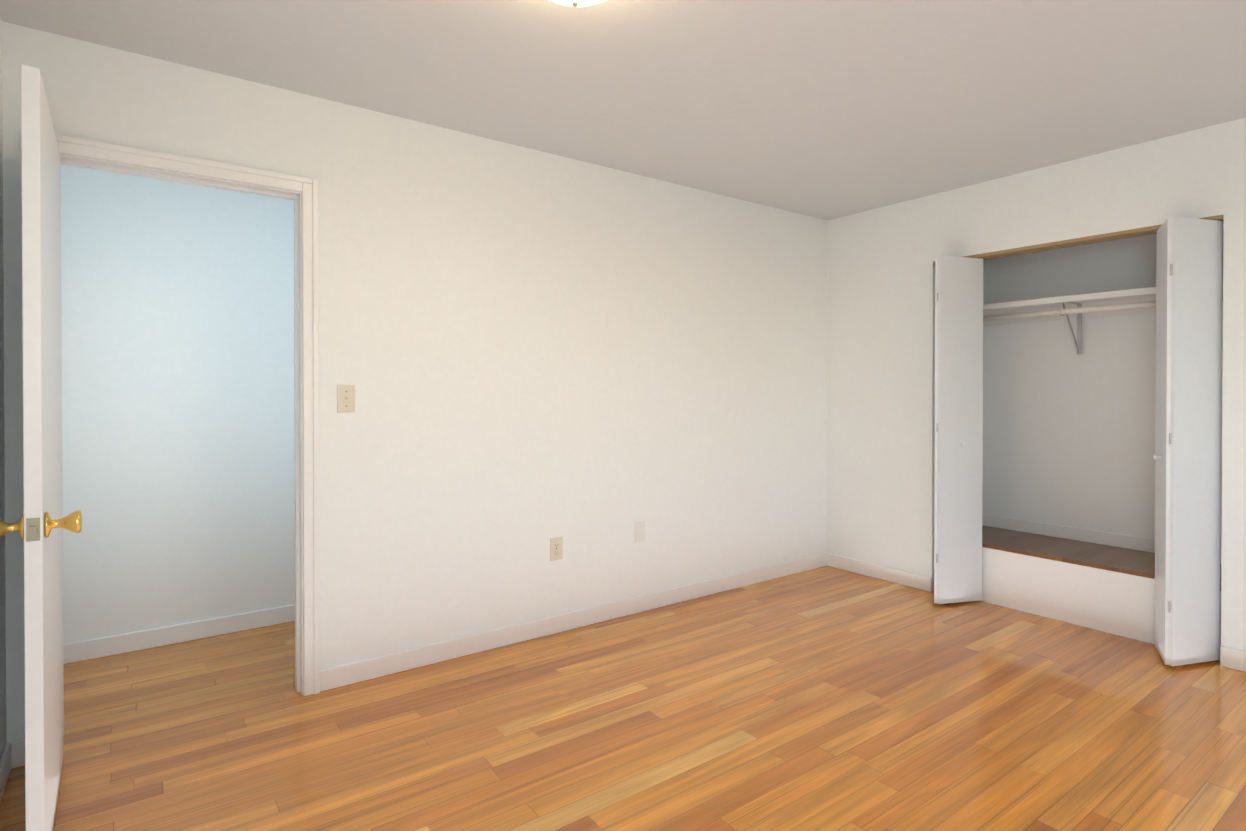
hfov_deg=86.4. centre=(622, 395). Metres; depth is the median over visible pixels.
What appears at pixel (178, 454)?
wall
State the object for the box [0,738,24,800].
baseboard
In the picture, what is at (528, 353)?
wall
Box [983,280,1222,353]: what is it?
closet shelf
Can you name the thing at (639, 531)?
outlet
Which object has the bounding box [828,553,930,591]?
baseboard
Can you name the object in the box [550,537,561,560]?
electrical outlet
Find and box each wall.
[0,17,6,758]
[2,21,827,741]
[61,165,294,643]
[827,117,1245,650]
[982,223,1223,548]
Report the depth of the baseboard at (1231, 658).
2.95 m
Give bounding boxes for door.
[0,64,81,830]
[934,256,982,603]
[1153,217,1222,665]
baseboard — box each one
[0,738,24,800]
[63,604,294,663]
[320,553,827,691]
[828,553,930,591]
[982,514,1221,563]
[1220,646,1245,671]
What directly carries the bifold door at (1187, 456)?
in the wall at (880, 381)
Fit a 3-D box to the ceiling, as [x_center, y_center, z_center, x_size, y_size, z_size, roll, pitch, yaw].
[0.788,-1.268,2.466,5.140,0.100,5.010,0,0,-36]
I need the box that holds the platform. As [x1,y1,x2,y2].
[980,525,1220,645]
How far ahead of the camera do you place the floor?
2.42 m
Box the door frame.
[55,134,319,695]
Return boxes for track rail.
[933,214,1223,264]
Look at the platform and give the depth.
3.57 m
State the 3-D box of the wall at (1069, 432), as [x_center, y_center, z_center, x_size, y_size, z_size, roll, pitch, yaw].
[2.632,-0.007,3.790,0.610,2.440,1.900,0,0,-36]
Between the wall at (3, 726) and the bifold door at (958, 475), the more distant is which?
the bifold door at (958, 475)
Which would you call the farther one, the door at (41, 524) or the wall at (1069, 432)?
the wall at (1069, 432)
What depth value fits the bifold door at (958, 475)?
3.83 m
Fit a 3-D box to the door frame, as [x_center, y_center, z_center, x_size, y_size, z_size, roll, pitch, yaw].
[-1.649,0.173,2.506,0.896,2.098,0.159,0,0,-36]
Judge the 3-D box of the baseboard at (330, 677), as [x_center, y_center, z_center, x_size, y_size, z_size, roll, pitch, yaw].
[0.102,1.169,3.710,3.341,0.090,0.017,0,0,-36]
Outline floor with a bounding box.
[0,566,1245,830]
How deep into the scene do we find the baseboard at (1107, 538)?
3.99 m
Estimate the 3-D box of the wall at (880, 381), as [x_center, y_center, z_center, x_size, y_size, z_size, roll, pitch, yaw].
[2.647,-0.003,3.151,0.120,2.440,3.910,0,0,-36]
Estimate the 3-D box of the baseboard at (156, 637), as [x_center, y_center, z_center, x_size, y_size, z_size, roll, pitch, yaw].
[-1.422,1.168,3.814,2.900,0.090,0.013,0,0,-36]
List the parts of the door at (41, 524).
knob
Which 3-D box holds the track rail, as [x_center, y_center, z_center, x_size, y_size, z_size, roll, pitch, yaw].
[2.346,-0.806,3.557,0.116,0.018,1.348,0,0,-36]
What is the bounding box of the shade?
[549,0,605,6]
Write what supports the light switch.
attached to the wall at (528, 353)
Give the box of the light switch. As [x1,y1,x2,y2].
[337,385,354,411]
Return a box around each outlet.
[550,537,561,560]
[635,521,644,542]
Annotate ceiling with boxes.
[0,0,1245,219]
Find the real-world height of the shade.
0.144 m

